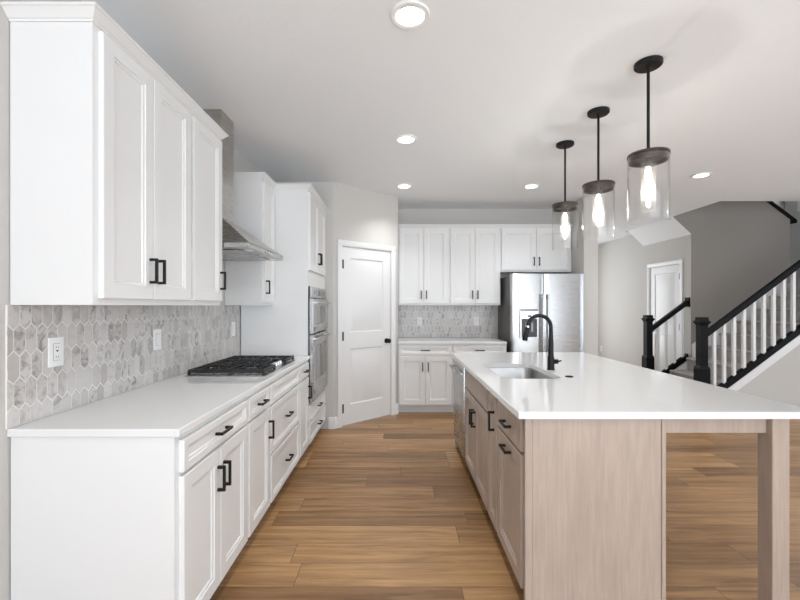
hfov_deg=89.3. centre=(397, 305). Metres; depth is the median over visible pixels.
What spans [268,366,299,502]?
base cabinet
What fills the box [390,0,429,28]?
recessed light
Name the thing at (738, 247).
wall
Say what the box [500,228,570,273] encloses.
upper cabinet
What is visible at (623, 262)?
wall
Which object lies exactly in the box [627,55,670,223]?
pendant light
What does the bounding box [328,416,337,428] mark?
baseboard
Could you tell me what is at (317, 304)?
wall oven
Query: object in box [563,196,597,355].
wall
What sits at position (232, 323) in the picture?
wall outlet
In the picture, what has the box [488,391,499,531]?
base cabinet
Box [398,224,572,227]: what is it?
crown molding
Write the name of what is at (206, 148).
upper cabinet
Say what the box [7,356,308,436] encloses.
countertop
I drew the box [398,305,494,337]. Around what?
backsplash
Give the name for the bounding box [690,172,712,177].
recessed light
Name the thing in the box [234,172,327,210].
crown molding
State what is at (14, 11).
crown molding
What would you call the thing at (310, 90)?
ceiling
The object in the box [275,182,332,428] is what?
wall
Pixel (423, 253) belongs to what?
upper cabinet
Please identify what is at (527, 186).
recessed light
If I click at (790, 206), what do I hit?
wall
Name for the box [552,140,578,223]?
pendant light
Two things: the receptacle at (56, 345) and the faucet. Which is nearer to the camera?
the receptacle at (56, 345)
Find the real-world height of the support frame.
0.884 m
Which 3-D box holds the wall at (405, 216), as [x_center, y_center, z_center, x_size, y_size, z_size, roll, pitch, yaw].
[1.170,-0.002,5.810,2.340,2.743,0.120,0,0,0]
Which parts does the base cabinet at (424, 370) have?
door, drawer, door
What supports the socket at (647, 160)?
attached to the pendant light at (648, 157)
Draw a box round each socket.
[595,187,600,194]
[644,156,651,167]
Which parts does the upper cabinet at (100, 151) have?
door, handle, handle, door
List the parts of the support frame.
leg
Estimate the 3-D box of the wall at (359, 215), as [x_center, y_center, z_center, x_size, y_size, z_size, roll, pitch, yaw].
[-0.395,-0.002,4.861,0.961,2.743,0.110,0,0,-42]
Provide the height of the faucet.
0.397 m
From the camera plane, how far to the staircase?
5.78 m
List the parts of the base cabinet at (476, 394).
door, handle, handle, drawer, door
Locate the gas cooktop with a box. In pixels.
[185,355,295,376]
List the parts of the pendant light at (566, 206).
rod, bulb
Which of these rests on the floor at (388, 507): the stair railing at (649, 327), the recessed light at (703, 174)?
the stair railing at (649, 327)
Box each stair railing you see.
[641,297,689,373]
[693,260,799,388]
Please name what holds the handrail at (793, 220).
attached to the wall at (738, 247)
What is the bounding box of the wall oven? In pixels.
[308,286,330,402]
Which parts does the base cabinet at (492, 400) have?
handle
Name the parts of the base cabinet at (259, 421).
drawer, door, handle, handle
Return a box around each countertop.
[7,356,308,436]
[398,338,506,343]
[451,352,799,418]
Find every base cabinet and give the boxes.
[11,398,247,599]
[245,384,274,537]
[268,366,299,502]
[298,360,311,457]
[398,344,451,411]
[452,344,506,411]
[465,369,487,510]
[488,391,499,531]
[497,399,523,588]
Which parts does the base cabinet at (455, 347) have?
door, drawer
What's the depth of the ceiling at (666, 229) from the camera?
6.78 m
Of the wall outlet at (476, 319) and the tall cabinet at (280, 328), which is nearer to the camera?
the tall cabinet at (280, 328)
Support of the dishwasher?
on the floor at (388, 507)
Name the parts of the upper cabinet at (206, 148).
handle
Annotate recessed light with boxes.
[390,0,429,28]
[395,134,416,143]
[396,184,411,188]
[523,184,539,188]
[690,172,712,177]
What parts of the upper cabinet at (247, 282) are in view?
door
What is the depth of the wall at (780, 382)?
5.17 m
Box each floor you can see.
[210,412,799,599]
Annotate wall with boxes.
[0,0,258,599]
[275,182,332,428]
[333,182,397,416]
[398,209,562,338]
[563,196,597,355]
[598,234,690,366]
[669,201,789,373]
[738,344,799,406]
[773,201,784,209]
[785,201,799,282]
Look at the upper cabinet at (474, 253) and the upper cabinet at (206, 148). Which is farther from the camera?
the upper cabinet at (474, 253)
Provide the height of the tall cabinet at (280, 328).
2.410 m
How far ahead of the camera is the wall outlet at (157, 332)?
2.37 m
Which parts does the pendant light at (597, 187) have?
rod, bulb, lamp shade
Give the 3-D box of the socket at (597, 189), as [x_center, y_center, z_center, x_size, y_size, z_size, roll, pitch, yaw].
[1.415,-0.809,2.860,0.038,0.054,0.038,0,0,0]
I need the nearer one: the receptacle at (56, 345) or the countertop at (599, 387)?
the receptacle at (56, 345)
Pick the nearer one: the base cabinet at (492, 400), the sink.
the base cabinet at (492, 400)
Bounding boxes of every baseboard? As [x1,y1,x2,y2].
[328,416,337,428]
[396,403,398,413]
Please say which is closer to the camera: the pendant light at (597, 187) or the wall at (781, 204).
the pendant light at (597, 187)
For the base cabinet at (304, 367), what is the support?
on the floor at (388, 507)
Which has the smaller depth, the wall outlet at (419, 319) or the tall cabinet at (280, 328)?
the tall cabinet at (280, 328)
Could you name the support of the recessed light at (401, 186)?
in the ceiling at (310, 90)
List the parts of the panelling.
panel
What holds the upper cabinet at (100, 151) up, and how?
attached to the wall at (241, 164)
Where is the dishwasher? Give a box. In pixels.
[449,359,466,458]
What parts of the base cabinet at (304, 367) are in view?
door, drawer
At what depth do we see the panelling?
1.76 m
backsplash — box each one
[5,305,239,428]
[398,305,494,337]
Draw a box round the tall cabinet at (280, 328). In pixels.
[241,190,324,443]
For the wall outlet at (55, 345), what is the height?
0.120 m
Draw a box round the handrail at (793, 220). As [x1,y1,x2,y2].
[766,201,796,223]
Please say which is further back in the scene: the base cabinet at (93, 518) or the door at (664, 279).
the door at (664, 279)
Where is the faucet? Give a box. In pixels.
[522,314,561,369]
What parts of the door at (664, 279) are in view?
casing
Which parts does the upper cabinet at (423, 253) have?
door, door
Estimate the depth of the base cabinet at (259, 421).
2.35 m
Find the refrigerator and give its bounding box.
[498,273,583,351]
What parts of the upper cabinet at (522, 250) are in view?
door, door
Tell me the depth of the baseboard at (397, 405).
5.12 m
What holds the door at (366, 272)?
in the wall at (359, 215)
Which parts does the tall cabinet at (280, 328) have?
door, drawer, drawer, handle, door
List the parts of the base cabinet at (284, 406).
drawer, drawer, drawer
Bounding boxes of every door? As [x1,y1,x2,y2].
[337,239,395,427]
[647,259,682,371]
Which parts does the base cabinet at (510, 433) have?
handle, handle, drawer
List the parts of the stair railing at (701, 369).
newel post, handrail, shoe rail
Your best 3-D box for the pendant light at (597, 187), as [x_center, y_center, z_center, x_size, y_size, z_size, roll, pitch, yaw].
[1.415,-0.923,2.860,0.212,0.898,0.212,0,0,0]
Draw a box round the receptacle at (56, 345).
[54,343,59,360]
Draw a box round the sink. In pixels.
[487,367,552,378]
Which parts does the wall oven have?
control panel, door, door, glass, glass, handle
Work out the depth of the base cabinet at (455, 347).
5.12 m
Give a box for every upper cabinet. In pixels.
[10,22,190,304]
[189,114,225,304]
[225,179,274,304]
[398,228,448,304]
[449,228,499,304]
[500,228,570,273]
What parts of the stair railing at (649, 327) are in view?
newel post, handrail, shoe rail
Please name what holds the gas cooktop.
in the countertop at (174, 406)
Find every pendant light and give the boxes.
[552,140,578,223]
[582,106,614,236]
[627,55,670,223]
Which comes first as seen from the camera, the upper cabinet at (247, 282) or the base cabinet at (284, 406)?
the base cabinet at (284, 406)
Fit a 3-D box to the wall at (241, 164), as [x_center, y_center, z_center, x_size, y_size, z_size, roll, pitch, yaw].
[-1.485,-0.002,0.550,0.120,2.743,7.900,0,0,0]
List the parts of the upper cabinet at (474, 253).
door, door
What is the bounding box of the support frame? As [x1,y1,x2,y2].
[666,419,788,599]
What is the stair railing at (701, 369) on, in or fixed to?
attached to the staircase
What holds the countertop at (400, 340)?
on the base cabinet at (424, 370)
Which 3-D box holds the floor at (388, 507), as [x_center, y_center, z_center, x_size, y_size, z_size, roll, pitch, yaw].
[2.857,1.400,3.040,8.805,0.060,13.120,0,0,0]
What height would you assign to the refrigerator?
1.770 m
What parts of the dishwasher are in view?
handle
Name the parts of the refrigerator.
freezer door, dispenser frame, handle, handle, fridge door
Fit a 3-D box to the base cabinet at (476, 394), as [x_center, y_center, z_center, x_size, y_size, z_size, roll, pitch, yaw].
[0.828,0.928,2.883,0.634,0.884,0.836,0,0,0]
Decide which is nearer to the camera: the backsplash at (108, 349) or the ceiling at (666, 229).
the backsplash at (108, 349)
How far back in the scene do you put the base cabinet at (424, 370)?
5.12 m
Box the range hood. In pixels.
[203,109,282,260]
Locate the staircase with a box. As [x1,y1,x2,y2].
[669,278,799,390]
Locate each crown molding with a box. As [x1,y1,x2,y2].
[0,2,227,139]
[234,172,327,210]
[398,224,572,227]
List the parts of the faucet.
spout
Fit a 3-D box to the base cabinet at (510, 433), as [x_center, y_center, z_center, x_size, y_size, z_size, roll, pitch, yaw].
[0.828,0.928,2.006,0.634,0.884,0.455,0,0,0]
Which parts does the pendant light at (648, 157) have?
rod, lamp shade, bulb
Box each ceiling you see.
[81,0,799,244]
[628,217,690,245]
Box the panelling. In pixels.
[455,419,665,599]
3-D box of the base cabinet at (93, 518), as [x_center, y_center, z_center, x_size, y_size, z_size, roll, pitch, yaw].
[-1.093,0.925,1.828,0.654,0.889,0.685,0,0,0]
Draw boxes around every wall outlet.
[48,337,63,367]
[153,329,160,349]
[231,322,234,335]
[417,317,421,324]
[474,317,478,324]
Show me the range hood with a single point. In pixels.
(238, 244)
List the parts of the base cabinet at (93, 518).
door, drawer, handle, handle, handle, door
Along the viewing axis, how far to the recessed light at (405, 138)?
3.33 m

